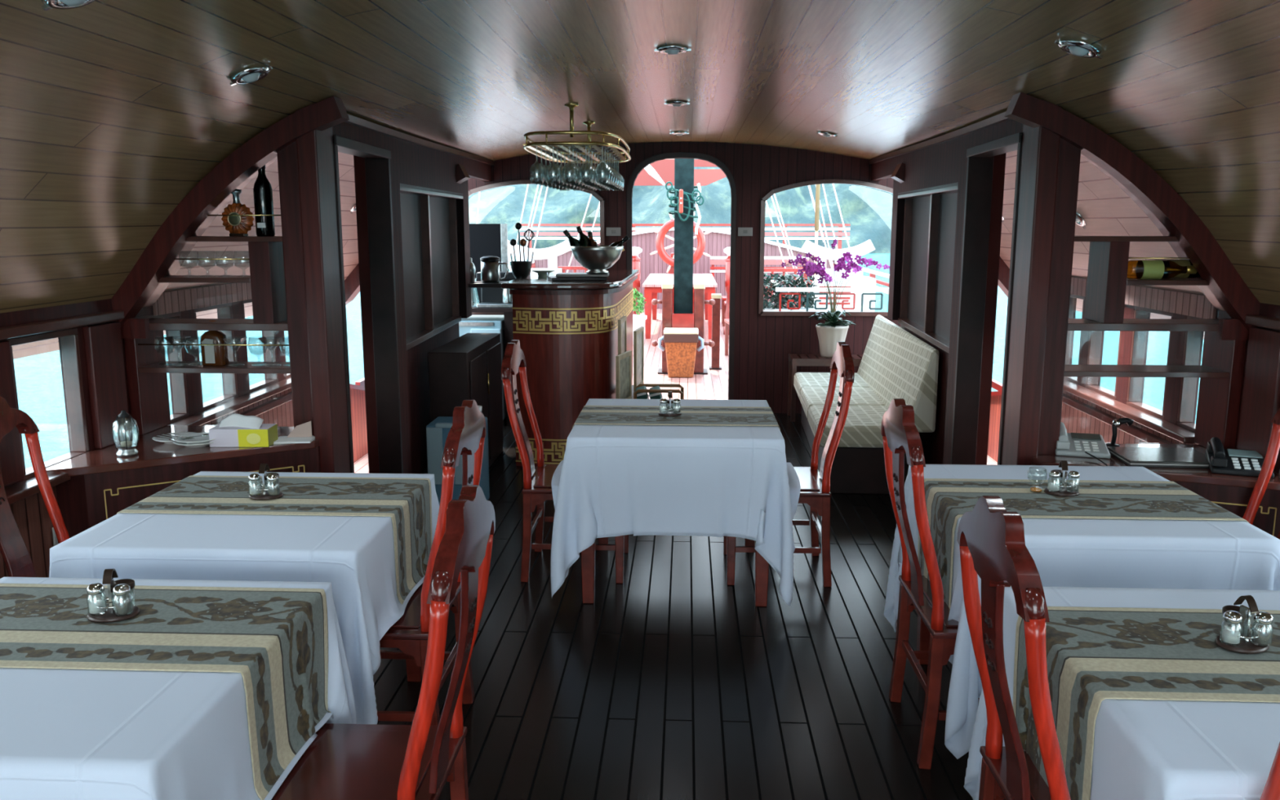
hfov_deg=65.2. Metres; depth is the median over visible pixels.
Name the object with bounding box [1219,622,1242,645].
jar
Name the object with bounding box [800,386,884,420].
seat cushion
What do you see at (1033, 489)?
glass
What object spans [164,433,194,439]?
fork
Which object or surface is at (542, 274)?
dish
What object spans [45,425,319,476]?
countertop
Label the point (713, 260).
rail
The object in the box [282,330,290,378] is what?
window
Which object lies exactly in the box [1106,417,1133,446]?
desk microphone
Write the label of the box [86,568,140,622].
condiment caddy
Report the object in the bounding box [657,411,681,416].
tray
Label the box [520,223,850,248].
bow rail
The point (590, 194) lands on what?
rigging line
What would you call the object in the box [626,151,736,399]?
door
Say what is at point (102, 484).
cabinet
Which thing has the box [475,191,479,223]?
rigging line
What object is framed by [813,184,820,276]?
flag pole
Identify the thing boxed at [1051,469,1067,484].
jar
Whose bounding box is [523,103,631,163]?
glass rack
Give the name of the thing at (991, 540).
dining chair
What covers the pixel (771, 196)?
rigging line
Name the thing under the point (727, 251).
newel post
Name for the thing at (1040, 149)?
pillar
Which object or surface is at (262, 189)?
wine bottle
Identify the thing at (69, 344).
window
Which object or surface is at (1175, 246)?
trim
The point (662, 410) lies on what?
shaker
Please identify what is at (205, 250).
ceiling
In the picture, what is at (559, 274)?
menu
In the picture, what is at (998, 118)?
trim
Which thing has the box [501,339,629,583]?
dining chair
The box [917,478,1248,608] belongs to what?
table runner
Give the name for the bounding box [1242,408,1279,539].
dining chair
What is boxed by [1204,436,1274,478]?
desk telephone
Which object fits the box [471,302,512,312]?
countertop
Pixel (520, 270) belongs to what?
pot
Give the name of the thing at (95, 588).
shaker
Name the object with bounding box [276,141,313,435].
trim
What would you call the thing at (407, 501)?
table runner
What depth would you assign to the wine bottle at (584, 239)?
6.92 m
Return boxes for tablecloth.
[0,577,356,799]
[48,471,439,724]
[550,398,800,605]
[884,464,1279,759]
[963,586,1279,799]
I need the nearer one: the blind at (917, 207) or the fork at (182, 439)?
the fork at (182, 439)
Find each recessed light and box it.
[40,0,95,10]
[229,65,272,85]
[350,202,355,213]
[654,44,691,54]
[664,100,689,106]
[669,131,688,135]
[816,131,837,137]
[1054,38,1102,58]
[1075,211,1086,228]
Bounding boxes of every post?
[631,246,642,314]
[709,293,721,369]
[723,247,730,334]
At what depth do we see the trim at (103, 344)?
3.90 m
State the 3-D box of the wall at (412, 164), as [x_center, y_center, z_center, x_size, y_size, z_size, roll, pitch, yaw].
[-1.345,-0.587,6.437,0.170,2.175,4.458,0,10,0]
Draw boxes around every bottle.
[200,320,229,365]
[253,164,275,236]
[562,229,582,246]
[576,226,588,246]
[586,231,597,246]
[608,235,629,246]
[1126,260,1196,279]
[1154,259,1200,278]
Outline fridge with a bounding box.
[458,315,506,426]
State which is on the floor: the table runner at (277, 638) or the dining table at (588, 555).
the dining table at (588, 555)
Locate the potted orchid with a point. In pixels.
(831, 332)
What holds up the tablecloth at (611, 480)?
on the dining table at (588, 555)
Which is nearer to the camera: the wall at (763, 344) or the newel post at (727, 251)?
the wall at (763, 344)
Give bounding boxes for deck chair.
[721,296,726,326]
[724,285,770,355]
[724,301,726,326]
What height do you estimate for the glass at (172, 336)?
0.118 m
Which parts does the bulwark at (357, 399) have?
cap rail, rail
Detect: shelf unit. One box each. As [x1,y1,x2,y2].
[120,214,290,434]
[1064,235,1248,448]
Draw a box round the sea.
[13,253,1204,469]
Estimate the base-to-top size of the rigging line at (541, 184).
4.000 m
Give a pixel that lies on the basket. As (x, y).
(681, 344)
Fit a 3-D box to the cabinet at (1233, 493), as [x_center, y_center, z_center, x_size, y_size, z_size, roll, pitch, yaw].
[1.958,0.594,3.938,0.805,0.720,0.659,0,10,3]
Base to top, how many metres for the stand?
0.478 m
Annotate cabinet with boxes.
[45,425,320,537]
[427,333,503,467]
[1031,443,1279,537]
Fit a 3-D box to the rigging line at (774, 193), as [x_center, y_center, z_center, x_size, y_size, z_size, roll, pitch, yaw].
[1.928,-3.719,15.518,1.557,4.717,0.026,0,10,3]
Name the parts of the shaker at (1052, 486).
lid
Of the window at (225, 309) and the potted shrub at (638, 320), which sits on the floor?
the potted shrub at (638, 320)
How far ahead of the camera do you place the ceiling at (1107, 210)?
4.56 m
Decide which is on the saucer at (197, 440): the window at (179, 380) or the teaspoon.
the teaspoon
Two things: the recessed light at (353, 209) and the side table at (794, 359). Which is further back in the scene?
the side table at (794, 359)
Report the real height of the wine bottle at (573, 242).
0.268 m
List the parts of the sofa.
backrest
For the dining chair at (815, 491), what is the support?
on the floor
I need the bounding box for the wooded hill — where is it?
[468,167,893,253]
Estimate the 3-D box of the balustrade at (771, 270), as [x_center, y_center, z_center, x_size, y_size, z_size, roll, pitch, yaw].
[1.938,-1.440,14.700,1.160,0.980,0.080,0,10,3]
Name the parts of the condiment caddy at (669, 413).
post, handle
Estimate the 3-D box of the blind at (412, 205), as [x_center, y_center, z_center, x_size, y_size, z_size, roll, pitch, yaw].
[-1.368,-0.800,5.951,0.015,0.835,0.621,0,10,0]
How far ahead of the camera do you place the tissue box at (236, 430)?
3.94 m
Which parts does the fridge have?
vent panel, door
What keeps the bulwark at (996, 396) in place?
on the deck
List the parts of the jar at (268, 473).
lid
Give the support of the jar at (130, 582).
in the condiment caddy at (108, 575)
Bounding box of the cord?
[1084,451,1107,466]
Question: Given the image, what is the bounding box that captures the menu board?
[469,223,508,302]
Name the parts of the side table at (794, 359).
leg, leg, rail, rail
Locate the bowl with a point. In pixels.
(598, 259)
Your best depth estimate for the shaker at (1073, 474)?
3.26 m
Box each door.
[333,135,403,473]
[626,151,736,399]
[950,132,1022,465]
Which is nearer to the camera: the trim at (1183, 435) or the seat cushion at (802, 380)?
the trim at (1183, 435)
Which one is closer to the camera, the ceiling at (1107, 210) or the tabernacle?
the ceiling at (1107, 210)
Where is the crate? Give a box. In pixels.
[426,416,489,506]
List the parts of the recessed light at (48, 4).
bulb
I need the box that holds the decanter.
[221,188,253,236]
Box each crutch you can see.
[507,239,571,279]
[801,240,875,284]
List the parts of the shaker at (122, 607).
lid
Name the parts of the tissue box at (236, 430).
yellow panel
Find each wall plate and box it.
[606,227,621,235]
[737,227,752,235]
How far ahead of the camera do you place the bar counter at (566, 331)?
6.66 m
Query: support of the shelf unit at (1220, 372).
on the cabinet at (1233, 493)
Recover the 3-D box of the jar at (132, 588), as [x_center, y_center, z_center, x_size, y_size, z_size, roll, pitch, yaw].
[-1.188,0.457,2.301,0.048,0.050,0.048,0,10,3]
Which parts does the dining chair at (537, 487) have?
crest rail, leg, seat frame, leg, seat, leg, leg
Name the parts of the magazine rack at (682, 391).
frame, frame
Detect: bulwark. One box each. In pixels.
[350,377,368,462]
[528,227,836,309]
[987,378,1002,462]
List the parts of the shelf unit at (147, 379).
brass rail, brass rail, brass rail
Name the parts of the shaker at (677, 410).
lid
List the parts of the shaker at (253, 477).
lid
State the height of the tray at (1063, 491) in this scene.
0.010 m
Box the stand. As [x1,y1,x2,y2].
[631,385,634,399]
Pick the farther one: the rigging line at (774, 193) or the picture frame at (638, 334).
the rigging line at (774, 193)
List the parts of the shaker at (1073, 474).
lid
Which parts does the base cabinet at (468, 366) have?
door, handle, door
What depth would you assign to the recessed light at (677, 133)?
7.41 m
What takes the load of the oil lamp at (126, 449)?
on the cabinet at (102, 484)
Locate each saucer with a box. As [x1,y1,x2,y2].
[151,431,194,444]
[172,440,213,448]
[173,432,214,444]
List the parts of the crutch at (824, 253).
post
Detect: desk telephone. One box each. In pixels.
[1055,422,1111,458]
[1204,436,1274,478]
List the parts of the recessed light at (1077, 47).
bulb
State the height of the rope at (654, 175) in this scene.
0.298 m
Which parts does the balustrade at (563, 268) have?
rail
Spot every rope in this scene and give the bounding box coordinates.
[644,164,665,186]
[694,182,701,234]
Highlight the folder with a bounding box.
[1106,446,1208,468]
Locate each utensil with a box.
[509,239,516,262]
[515,222,521,262]
[520,238,526,262]
[524,228,534,262]
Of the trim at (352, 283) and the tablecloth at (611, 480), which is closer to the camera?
the tablecloth at (611, 480)
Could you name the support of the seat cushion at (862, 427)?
on the sofa
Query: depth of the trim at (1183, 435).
4.77 m
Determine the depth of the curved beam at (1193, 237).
3.77 m
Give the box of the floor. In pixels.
[373,308,1005,799]
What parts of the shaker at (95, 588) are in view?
lid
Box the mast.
[665,158,704,313]
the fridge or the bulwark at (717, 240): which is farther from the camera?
the bulwark at (717, 240)
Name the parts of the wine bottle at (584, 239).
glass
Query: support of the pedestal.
on the floor
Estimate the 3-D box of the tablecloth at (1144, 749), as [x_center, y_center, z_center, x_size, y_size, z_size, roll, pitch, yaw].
[1.310,0.878,2.071,0.986,0.687,1.034,0,10,3]
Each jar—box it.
[86,593,106,615]
[114,578,135,605]
[131,586,135,605]
[266,472,279,489]
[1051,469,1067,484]
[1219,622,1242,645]
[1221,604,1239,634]
[1249,622,1273,646]
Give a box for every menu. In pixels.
[547,275,607,280]
[555,272,608,276]
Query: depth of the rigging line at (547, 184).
15.82 m
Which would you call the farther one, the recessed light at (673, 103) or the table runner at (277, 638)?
the recessed light at (673, 103)
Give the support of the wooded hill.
on the sea
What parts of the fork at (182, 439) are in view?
handle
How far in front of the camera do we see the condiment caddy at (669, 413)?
4.61 m
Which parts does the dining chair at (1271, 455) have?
crest rail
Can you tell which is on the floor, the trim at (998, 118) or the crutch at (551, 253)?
the crutch at (551, 253)
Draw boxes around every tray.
[86,604,140,622]
[248,490,283,499]
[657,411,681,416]
[1044,487,1079,496]
[1214,634,1269,653]
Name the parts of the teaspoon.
handle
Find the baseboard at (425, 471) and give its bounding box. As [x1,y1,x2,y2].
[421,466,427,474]
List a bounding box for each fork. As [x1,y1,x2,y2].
[151,435,182,441]
[158,434,188,440]
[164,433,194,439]
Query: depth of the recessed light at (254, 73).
3.16 m
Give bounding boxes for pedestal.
[668,253,693,313]
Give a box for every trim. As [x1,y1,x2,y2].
[0,310,292,504]
[0,321,130,485]
[111,96,349,326]
[142,155,277,306]
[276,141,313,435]
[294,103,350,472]
[344,114,493,164]
[344,164,470,304]
[869,111,1009,164]
[890,163,1009,297]
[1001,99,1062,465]
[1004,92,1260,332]
[1037,137,1080,455]
[1062,315,1279,444]
[1080,154,1225,311]
[1236,326,1279,458]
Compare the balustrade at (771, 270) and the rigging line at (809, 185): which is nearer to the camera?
the balustrade at (771, 270)
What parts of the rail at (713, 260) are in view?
rail, rail, rail, rail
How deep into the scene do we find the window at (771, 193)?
8.43 m
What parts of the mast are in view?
rope coil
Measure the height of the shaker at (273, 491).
0.068 m
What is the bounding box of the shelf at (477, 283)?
[468,280,508,288]
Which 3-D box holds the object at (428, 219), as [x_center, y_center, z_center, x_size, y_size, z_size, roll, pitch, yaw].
[-1.320,-0.858,6.263,0.120,0.910,1.907,0,10,0]
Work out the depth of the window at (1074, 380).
5.80 m
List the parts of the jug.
lid, handle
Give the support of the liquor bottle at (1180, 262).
on the shelf unit at (1220, 372)
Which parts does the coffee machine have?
warming plate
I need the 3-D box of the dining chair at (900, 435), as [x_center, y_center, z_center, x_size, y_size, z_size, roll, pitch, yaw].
[1.060,0.546,3.158,0.569,1.089,0.500,0,10,3]
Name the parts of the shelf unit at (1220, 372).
brass rail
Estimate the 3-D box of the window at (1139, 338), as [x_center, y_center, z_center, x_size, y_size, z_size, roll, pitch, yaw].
[2.438,-0.184,4.733,0.060,0.505,0.400,0,10,3]
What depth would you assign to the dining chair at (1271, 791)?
1.56 m
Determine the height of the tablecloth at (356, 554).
0.537 m
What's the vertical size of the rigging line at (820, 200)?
4.716 m
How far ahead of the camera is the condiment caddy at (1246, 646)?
2.08 m
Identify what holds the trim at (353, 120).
attached to the wall at (412, 164)
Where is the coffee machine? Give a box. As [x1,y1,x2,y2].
[475,271,530,307]
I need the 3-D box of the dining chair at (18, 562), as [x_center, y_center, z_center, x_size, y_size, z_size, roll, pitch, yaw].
[-1.801,0.538,3.198,0.569,1.089,0.500,0,10,3]
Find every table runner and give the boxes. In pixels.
[0,583,330,799]
[116,475,431,604]
[572,405,780,430]
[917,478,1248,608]
[1013,606,1279,799]
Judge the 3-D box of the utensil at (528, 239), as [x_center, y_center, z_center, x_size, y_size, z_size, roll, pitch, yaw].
[-0.822,-1.100,7.428,0.076,0.342,0.076,5,11,25]
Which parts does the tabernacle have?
foot plate, foot plate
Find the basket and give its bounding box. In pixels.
[657,328,704,377]
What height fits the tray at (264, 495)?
0.010 m
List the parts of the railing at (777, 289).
rail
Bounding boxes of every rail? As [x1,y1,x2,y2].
[508,260,535,269]
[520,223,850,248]
[710,256,808,277]
[833,261,889,293]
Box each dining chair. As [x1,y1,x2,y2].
[0,396,69,577]
[271,484,495,799]
[377,400,486,725]
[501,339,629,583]
[723,342,854,586]
[880,398,958,768]
[956,495,1071,799]
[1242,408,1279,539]
[1259,742,1279,799]
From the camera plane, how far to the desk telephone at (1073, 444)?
3.98 m
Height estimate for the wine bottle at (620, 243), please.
0.212 m
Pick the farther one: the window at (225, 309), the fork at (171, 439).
the window at (225, 309)
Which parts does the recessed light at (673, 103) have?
bulb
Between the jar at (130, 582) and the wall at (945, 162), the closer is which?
the jar at (130, 582)
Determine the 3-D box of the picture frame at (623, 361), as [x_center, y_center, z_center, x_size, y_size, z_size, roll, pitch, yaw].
[-0.103,-0.137,6.436,0.021,0.330,0.300,3,10,15]
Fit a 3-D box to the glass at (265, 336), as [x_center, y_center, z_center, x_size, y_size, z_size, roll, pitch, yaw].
[-1.605,-0.206,4.206,0.080,0.118,0.079,0,10,3]
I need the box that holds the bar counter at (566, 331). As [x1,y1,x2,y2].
[468,269,639,467]
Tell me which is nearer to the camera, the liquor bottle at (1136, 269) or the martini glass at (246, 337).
the liquor bottle at (1136, 269)
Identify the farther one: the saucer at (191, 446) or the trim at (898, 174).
the trim at (898, 174)
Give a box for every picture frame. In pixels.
[615,350,631,399]
[617,315,626,355]
[633,326,644,391]
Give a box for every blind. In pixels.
[400,192,425,339]
[429,196,452,324]
[906,195,930,327]
[933,192,957,341]
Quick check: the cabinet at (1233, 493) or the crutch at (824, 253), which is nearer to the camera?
the cabinet at (1233, 493)
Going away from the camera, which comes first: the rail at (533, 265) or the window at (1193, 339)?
the window at (1193, 339)
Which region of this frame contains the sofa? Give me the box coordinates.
[793,314,939,493]
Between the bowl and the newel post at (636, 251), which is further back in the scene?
the newel post at (636, 251)
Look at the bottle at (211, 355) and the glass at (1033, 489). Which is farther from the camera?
the bottle at (211, 355)
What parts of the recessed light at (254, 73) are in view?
bulb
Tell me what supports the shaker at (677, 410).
in the condiment caddy at (669, 413)
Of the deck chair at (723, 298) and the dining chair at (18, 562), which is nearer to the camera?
the dining chair at (18, 562)
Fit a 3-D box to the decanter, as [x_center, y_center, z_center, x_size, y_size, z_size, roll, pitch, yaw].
[-1.655,-0.769,4.106,0.139,0.192,0.063,0,10,3]
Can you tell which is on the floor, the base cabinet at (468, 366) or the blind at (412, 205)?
the base cabinet at (468, 366)
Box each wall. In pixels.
[0,282,293,578]
[332,121,491,473]
[467,142,901,413]
[871,119,1022,464]
[1060,276,1279,473]
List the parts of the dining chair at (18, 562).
crest rail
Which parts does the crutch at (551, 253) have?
post, post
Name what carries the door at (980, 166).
in the wall at (945, 162)
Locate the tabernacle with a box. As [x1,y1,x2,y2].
[651,282,715,373]
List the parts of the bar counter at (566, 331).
moulding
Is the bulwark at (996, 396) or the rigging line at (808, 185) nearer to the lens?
the bulwark at (996, 396)
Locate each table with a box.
[405,659,422,681]
[580,537,768,606]
[642,273,717,338]
[786,353,862,422]
[916,613,979,699]
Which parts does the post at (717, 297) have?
foot plate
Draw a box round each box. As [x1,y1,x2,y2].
[208,413,278,447]
[811,276,875,311]
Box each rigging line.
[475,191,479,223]
[510,184,528,271]
[524,184,538,247]
[525,184,542,247]
[530,184,548,261]
[566,194,591,272]
[591,200,599,232]
[765,200,793,295]
[770,195,799,284]
[773,193,800,283]
[808,185,823,242]
[808,185,832,268]
[819,200,833,268]
[822,183,837,248]
[832,183,849,248]
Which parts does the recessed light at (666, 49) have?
bulb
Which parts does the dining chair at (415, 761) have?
seat, seat frame, leg, crest rail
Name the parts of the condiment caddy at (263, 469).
handle, post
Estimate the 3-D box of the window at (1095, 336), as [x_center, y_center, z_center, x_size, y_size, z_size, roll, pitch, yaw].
[2.462,-0.274,5.245,0.060,0.505,0.400,0,10,3]
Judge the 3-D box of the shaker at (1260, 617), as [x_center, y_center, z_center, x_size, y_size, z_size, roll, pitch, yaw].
[1.298,0.475,2.085,0.039,0.068,0.038,0,10,3]
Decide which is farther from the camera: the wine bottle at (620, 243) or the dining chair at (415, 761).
the wine bottle at (620, 243)
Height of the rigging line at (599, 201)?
1.389 m
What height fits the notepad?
0.075 m
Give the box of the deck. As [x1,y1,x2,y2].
[353,453,997,473]
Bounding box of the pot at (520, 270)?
[509,261,532,279]
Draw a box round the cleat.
[679,189,683,213]
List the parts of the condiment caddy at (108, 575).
handle, post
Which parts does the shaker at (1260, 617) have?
lid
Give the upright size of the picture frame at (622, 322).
0.520 m
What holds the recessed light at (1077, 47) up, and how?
in the ceiling at (113, 112)
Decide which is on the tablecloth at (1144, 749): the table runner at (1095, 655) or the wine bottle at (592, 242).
the table runner at (1095, 655)
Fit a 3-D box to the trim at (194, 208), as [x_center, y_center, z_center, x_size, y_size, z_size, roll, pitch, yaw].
[-1.711,-0.684,4.000,1.129,1.008,0.090,0,10,3]
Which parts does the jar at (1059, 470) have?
lid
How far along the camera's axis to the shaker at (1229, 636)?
2.08 m
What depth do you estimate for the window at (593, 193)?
8.45 m
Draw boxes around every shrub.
[632,287,647,345]
[763,271,818,311]
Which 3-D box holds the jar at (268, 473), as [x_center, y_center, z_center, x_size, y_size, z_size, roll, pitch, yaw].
[-1.212,0.275,3.287,0.051,0.064,0.051,0,10,3]
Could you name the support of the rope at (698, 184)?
hanging from the mast
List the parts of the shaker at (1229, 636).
lid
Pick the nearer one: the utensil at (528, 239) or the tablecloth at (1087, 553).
the tablecloth at (1087, 553)
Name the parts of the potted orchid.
flower, flower, flower, flower, flower, flower, flower, flower stem, flower, flower, flower, flower, flower, flower, flower, flower, flower stem, flower, flower stem, pot, flower stem, flower stem, flower stem, flower, flower stem, flower stem, flower, flower, flower, flower, flower, flower, flower, flower, flower, flower, flower stem, flower, flower, flower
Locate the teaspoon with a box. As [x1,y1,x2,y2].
[177,433,208,439]
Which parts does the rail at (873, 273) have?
rail, post, rail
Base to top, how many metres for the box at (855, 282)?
1.020 m
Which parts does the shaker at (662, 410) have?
lid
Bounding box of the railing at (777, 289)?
[775,287,888,311]
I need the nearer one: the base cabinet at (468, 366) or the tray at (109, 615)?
the tray at (109, 615)
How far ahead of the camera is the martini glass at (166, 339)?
4.19 m
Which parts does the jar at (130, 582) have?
lid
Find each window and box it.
[7,327,88,480]
[134,311,189,423]
[193,302,238,411]
[242,298,278,393]
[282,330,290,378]
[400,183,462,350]
[468,179,604,314]
[758,178,893,315]
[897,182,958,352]
[1063,293,1084,384]
[1084,330,1121,399]
[1126,306,1173,419]
[1176,315,1204,432]
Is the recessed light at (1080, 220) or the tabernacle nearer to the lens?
the recessed light at (1080, 220)
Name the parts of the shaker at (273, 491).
lid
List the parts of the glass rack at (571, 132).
rail post, hanging rod, rail, rail, hanging rod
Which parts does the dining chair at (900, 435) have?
leg, crest rail, seat frame, leg, seat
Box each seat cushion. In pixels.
[793,372,869,399]
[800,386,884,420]
[808,404,888,448]
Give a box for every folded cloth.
[635,386,648,399]
[648,386,662,399]
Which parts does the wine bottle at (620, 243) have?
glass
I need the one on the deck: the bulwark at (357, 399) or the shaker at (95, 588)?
the bulwark at (357, 399)
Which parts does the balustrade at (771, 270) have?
rail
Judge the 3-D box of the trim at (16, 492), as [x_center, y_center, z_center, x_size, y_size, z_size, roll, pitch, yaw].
[-2.185,0.354,1.893,0.090,0.665,8.600,0,10,3]
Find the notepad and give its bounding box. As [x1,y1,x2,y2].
[273,421,315,444]
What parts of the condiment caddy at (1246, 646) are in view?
post, handle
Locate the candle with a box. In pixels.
[120,440,132,447]
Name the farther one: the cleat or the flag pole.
the flag pole
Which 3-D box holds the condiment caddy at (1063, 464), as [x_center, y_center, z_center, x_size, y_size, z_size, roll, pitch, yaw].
[1.388,0.253,3.284,0.109,0.110,0.088,1,10,8]
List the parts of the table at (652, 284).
leg, leg, leg, leg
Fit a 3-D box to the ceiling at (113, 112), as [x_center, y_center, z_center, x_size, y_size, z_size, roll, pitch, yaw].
[-0.028,-0.228,0.673,4.886,1.205,6.600,0,10,3]
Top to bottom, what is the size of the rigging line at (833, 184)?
4.922 m
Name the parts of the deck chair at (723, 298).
leg, leg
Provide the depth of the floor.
3.67 m
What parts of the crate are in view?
pale panel, handle, pale panel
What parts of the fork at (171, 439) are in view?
handle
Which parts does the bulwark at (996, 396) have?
cap rail, rail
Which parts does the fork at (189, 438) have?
handle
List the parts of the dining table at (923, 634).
leg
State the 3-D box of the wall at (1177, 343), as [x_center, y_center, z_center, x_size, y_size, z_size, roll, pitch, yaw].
[2.300,0.638,1.734,0.092,1.400,8.600,0,10,3]
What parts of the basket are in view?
handle, handle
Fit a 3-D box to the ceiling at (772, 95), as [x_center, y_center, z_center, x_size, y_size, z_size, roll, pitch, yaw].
[0.252,-1.737,6.594,3.491,0.292,5.601,0,10,3]
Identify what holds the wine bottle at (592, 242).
in the bowl
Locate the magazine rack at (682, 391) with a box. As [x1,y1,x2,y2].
[633,383,684,399]
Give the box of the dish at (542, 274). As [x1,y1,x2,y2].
[531,270,555,279]
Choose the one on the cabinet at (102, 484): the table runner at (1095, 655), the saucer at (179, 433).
the saucer at (179, 433)
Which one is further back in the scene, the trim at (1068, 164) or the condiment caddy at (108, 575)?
the trim at (1068, 164)
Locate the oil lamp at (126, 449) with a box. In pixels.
[111,409,138,457]
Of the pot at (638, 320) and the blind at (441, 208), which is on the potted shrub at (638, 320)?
the pot at (638, 320)
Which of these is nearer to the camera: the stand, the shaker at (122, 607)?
the shaker at (122, 607)
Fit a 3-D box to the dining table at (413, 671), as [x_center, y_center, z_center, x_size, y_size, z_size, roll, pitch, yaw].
[-1.181,0.708,3.230,0.822,0.742,0.842,0,10,3]
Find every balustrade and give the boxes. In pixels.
[558,266,587,272]
[764,268,811,306]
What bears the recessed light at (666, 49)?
in the ceiling at (772, 95)
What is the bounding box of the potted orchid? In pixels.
[781,239,889,357]
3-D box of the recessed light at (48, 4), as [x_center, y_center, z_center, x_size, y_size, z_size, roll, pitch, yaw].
[-1.227,-0.873,2.160,0.123,0.059,0.124,9,13,41]
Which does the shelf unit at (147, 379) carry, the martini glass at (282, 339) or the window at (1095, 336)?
the martini glass at (282, 339)
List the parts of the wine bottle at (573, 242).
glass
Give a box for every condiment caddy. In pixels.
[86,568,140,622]
[248,463,283,499]
[657,391,681,416]
[1044,460,1079,496]
[1214,595,1269,653]
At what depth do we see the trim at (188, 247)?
4.24 m
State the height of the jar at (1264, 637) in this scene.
0.050 m
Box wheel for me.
[649,212,711,272]
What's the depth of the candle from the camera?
3.79 m
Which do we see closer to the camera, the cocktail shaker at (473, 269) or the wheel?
the cocktail shaker at (473, 269)
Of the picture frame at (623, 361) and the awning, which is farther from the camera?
the awning
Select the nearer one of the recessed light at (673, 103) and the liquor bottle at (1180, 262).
the liquor bottle at (1180, 262)
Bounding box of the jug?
[480,255,508,282]
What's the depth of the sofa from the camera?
6.30 m
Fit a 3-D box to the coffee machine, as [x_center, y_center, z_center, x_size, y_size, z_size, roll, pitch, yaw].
[-1.106,-0.907,8.146,0.380,0.280,0.380,0,10,3]
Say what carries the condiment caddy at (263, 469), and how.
on the table runner at (407, 501)
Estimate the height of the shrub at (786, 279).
1.123 m
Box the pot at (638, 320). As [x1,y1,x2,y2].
[632,314,647,345]
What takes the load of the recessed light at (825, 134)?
in the ceiling at (772, 95)
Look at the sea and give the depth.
20.49 m
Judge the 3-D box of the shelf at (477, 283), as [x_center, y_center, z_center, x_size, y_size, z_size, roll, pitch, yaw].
[-0.856,-0.863,7.471,0.960,0.030,0.320,0,10,3]
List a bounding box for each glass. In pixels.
[154,336,175,364]
[164,335,191,365]
[221,337,247,365]
[248,336,268,365]
[257,337,284,366]
[1027,467,1047,492]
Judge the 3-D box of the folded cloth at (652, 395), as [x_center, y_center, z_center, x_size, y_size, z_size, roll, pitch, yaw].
[0.115,0.021,6.514,0.112,0.206,0.164,0,10,3]
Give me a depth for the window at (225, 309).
5.08 m
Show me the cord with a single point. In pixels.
(1104, 463)
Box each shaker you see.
[86,582,106,615]
[112,583,132,616]
[248,473,262,495]
[266,473,279,495]
[470,257,475,282]
[659,398,667,413]
[672,398,680,413]
[1047,470,1060,492]
[1066,471,1079,492]
[1219,610,1242,645]
[1249,611,1273,646]
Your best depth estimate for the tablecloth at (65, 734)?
1.84 m
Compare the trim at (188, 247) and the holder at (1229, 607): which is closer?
the holder at (1229, 607)
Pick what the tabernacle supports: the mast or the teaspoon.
the mast
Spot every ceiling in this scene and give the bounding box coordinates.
[0,0,1279,359]
[163,151,358,334]
[337,42,1017,160]
[1000,150,1204,339]
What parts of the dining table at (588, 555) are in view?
leg, leg, leg, leg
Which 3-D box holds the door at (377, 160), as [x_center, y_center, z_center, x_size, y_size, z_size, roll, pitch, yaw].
[-1.304,-0.185,4.710,0.125,1.985,0.916,0,10,0]
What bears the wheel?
attached to the pedestal
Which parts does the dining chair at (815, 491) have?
leg, leg, seat, seat frame, leg, leg, crest rail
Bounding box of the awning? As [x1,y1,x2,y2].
[633,158,726,186]
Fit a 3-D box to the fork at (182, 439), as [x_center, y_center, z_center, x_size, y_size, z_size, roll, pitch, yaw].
[-1.861,0.148,3.977,0.175,0.003,0.022,6,12,31]
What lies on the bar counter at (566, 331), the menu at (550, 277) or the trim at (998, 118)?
the menu at (550, 277)
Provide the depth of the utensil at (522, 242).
7.42 m
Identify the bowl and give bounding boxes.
[570,245,623,273]
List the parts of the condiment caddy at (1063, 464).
post, handle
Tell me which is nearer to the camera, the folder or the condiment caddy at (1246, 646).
the condiment caddy at (1246, 646)
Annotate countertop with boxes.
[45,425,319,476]
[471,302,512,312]
[471,302,513,425]
[1031,443,1279,490]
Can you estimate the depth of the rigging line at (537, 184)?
15.80 m
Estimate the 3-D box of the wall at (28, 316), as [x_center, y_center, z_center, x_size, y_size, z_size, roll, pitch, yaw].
[-2.264,0.602,1.940,0.092,1.400,8.600,0,10,3]
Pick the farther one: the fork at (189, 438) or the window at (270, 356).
the window at (270, 356)
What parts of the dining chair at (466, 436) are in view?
seat, seat frame, leg, crest rail, leg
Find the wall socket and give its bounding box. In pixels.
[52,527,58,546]
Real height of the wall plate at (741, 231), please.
0.072 m
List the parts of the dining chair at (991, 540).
leg, crest rail, seat frame, seat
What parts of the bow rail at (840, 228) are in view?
post, rail, rail, rail, rail, post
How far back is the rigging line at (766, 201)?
15.70 m
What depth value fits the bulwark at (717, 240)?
19.16 m

